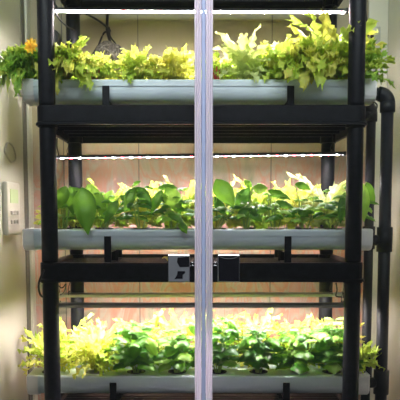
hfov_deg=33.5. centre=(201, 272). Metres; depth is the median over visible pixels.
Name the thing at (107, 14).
power cable
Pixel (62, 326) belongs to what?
plant
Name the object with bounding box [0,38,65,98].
plant
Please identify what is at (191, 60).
plant
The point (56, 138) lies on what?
power cable
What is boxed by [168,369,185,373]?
cup
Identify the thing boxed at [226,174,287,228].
plant
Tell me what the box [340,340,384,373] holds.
plant
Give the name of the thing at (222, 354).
basil plant
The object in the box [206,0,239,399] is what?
door
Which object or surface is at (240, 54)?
plant
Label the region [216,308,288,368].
plant
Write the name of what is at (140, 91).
channel
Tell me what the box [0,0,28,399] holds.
wall
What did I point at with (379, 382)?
drain pipe
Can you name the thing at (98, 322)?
plant
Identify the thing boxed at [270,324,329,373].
basil plant
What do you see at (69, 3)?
socket
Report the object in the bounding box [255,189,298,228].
basil plant
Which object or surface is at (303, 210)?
basil plant
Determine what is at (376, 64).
plant
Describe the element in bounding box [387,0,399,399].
wall
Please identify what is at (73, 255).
socket
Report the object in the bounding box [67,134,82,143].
socket
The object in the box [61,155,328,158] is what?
diffuser
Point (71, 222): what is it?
plant
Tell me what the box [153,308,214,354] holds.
plant
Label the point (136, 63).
plant
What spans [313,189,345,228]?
basil plant
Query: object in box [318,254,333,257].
socket
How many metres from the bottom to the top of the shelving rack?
2.300 m
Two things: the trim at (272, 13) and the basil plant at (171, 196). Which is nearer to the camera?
the basil plant at (171, 196)
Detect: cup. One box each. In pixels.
[87,369,103,373]
[127,369,144,373]
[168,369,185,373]
[212,369,226,373]
[249,369,267,373]
[322,369,340,373]
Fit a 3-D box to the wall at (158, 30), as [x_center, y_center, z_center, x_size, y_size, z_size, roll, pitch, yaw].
[0.019,-0.099,2.385,1.347,2.400,0.050,0,5,0]
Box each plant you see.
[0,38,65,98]
[17,317,79,375]
[34,35,100,94]
[34,208,95,227]
[36,313,97,361]
[37,184,107,234]
[60,320,127,379]
[74,178,131,227]
[76,50,121,78]
[78,317,129,362]
[94,190,133,228]
[104,321,159,373]
[110,44,161,84]
[113,181,166,227]
[113,308,165,352]
[116,181,164,228]
[144,43,194,78]
[145,322,194,373]
[147,175,194,228]
[151,183,194,233]
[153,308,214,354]
[182,58,194,78]
[183,178,247,228]
[189,311,251,367]
[190,53,235,78]
[192,317,242,373]
[193,179,250,228]
[213,23,277,82]
[213,51,236,78]
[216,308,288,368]
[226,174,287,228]
[228,180,267,228]
[235,323,283,373]
[250,34,291,78]
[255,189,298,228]
[260,34,339,92]
[263,313,314,368]
[265,179,323,228]
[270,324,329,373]
[285,9,386,85]
[286,171,364,227]
[287,181,329,228]
[302,318,365,368]
[307,317,368,374]
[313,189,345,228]
[332,182,378,228]
[337,36,395,88]
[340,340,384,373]
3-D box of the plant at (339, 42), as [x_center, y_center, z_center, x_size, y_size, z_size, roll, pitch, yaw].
[0.373,-0.623,1.881,0.274,0.214,0.257,3,6,35]
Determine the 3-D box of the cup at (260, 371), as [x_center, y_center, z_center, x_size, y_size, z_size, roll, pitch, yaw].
[0.170,0.309,1.983,0.055,0.032,0.055,0,5,0]
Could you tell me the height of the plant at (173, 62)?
0.139 m
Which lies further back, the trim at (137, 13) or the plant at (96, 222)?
the trim at (137, 13)
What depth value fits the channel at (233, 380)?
1.94 m
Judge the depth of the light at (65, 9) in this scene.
1.96 m
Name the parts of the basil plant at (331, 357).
stem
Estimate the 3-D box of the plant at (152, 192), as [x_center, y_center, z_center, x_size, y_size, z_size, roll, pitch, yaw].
[-0.191,-0.199,2.091,0.220,0.177,0.234,1,5,15]
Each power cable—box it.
[37,269,44,297]
[55,14,73,30]
[56,138,59,155]
[85,13,110,54]
[106,13,111,41]
[108,27,115,43]
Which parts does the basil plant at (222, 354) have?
stem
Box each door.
[168,0,205,399]
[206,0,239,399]
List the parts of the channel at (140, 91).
channel lid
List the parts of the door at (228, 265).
handle plate, handle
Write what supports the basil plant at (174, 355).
on the channel at (233, 380)
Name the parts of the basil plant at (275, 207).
stem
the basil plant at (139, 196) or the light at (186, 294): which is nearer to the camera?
the basil plant at (139, 196)
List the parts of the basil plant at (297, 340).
stem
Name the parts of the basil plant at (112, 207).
stem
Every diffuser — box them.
[55,10,344,12]
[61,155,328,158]
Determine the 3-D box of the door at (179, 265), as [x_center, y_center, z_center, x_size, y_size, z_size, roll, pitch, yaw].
[-0.288,-0.001,1.699,0.596,2.280,0.026,0,5,0]
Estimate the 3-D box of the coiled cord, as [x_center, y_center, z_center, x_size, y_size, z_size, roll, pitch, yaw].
[-0.312,-0.734,2.237,0.096,0.090,0.079,0,5,0]
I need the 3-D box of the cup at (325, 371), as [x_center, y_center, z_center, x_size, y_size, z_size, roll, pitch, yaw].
[0.388,0.309,1.983,0.055,0.032,0.055,0,5,0]
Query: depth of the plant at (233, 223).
2.06 m
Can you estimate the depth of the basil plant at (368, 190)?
1.92 m
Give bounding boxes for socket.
[37,105,56,127]
[65,0,80,6]
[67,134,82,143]
[69,254,84,257]
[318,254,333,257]
[320,134,335,143]
[322,0,337,7]
[346,105,365,127]
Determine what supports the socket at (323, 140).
attached to the shelving rack
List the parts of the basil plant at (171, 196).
stem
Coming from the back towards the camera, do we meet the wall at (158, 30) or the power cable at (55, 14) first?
the wall at (158, 30)
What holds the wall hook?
attached to the wall at (158, 30)
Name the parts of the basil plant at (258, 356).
stem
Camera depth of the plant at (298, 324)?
2.13 m
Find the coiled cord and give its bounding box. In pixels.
[94,41,122,65]
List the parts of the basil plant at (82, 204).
stem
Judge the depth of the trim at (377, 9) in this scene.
2.32 m
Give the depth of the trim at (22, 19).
2.28 m
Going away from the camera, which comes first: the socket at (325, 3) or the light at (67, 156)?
the light at (67, 156)
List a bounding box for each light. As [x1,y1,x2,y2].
[54,0,193,13]
[57,136,194,159]
[59,283,194,296]
[59,301,194,307]
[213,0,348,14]
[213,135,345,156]
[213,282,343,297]
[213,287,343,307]
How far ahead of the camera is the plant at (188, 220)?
2.05 m
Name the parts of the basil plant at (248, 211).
stem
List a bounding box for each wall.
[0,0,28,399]
[30,0,367,399]
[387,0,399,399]
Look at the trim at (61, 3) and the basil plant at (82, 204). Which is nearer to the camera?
the basil plant at (82, 204)
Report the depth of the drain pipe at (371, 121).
2.12 m
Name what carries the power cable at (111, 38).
attached to the coiled cord
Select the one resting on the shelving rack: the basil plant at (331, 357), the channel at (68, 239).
the channel at (68, 239)
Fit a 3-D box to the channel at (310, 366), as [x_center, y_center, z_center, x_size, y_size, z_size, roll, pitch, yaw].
[-0.005,0.312,2.138,0.990,0.063,0.106,0,5,0]
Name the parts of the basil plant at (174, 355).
stem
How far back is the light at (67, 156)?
2.06 m
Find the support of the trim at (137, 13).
attached to the wall at (158, 30)
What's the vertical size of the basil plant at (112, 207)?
0.146 m
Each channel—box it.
[22,79,376,105]
[22,228,372,250]
[27,368,369,394]
[60,361,325,368]
[73,228,344,228]
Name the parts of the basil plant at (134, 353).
stem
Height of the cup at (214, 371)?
0.032 m
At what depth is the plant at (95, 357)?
1.95 m
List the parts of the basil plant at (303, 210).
stem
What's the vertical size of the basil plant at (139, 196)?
0.172 m
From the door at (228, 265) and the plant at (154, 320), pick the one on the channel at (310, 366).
the plant at (154, 320)
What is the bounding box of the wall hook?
[367,26,380,43]
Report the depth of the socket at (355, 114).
1.77 m
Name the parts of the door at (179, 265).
handle, handle plate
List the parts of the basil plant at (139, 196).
stem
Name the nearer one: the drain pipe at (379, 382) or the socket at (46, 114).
the socket at (46, 114)
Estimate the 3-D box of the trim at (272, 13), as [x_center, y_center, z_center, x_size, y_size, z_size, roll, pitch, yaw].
[0.245,-0.096,2.359,0.003,2.400,0.002,0,5,0]
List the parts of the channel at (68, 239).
channel lid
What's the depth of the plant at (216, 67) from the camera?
1.89 m
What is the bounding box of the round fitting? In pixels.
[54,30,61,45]
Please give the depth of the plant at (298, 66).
1.80 m
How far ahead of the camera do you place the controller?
2.04 m
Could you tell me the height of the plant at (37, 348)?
0.194 m
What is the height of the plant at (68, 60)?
0.172 m
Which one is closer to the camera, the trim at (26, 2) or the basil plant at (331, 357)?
the basil plant at (331, 357)
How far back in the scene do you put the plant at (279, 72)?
1.88 m
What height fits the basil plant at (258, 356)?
0.175 m
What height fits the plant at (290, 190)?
0.185 m
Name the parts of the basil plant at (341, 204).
stem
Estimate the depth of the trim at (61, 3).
2.34 m
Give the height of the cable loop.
0.062 m
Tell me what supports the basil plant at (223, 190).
on the channel at (68, 239)
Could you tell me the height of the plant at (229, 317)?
0.198 m
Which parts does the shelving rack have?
post, post, channel bracket, channel bracket, channel bracket, channel bracket, channel bracket, channel bracket, channel bracket, channel bracket, post, post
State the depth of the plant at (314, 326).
2.12 m
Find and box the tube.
[366,101,377,119]
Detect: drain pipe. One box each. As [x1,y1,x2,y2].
[361,103,377,399]
[370,86,395,399]
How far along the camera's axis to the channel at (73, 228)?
2.08 m
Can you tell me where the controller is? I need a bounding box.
[2,181,20,235]
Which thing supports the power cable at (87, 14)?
attached to the coiled cord
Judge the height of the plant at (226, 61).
0.154 m
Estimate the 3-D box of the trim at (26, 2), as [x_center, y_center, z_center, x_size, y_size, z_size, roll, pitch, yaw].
[-0.598,-0.095,2.338,0.012,2.400,0.045,0,5,0]
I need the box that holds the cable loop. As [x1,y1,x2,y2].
[4,142,16,162]
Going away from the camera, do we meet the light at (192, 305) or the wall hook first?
the light at (192, 305)
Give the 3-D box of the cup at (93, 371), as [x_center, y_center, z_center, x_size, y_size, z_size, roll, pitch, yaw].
[-0.316,0.309,1.983,0.055,0.032,0.055,0,5,0]
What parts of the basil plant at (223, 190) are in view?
stem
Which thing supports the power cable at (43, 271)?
attached to the shelving rack
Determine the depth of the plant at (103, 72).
1.88 m
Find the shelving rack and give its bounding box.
[36,0,366,399]
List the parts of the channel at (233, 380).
channel lid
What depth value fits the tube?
1.89 m
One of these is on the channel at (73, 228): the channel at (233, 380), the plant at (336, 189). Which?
the plant at (336, 189)
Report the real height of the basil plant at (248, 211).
0.172 m
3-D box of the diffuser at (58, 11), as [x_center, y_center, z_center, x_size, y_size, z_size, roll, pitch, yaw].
[-0.004,-0.776,1.972,0.855,0.006,0.018,0,5,0]
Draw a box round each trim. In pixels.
[20,0,32,399]
[24,0,37,399]
[61,3,66,332]
[137,13,140,328]
[269,13,272,336]
[360,0,388,399]
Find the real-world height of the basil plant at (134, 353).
0.180 m

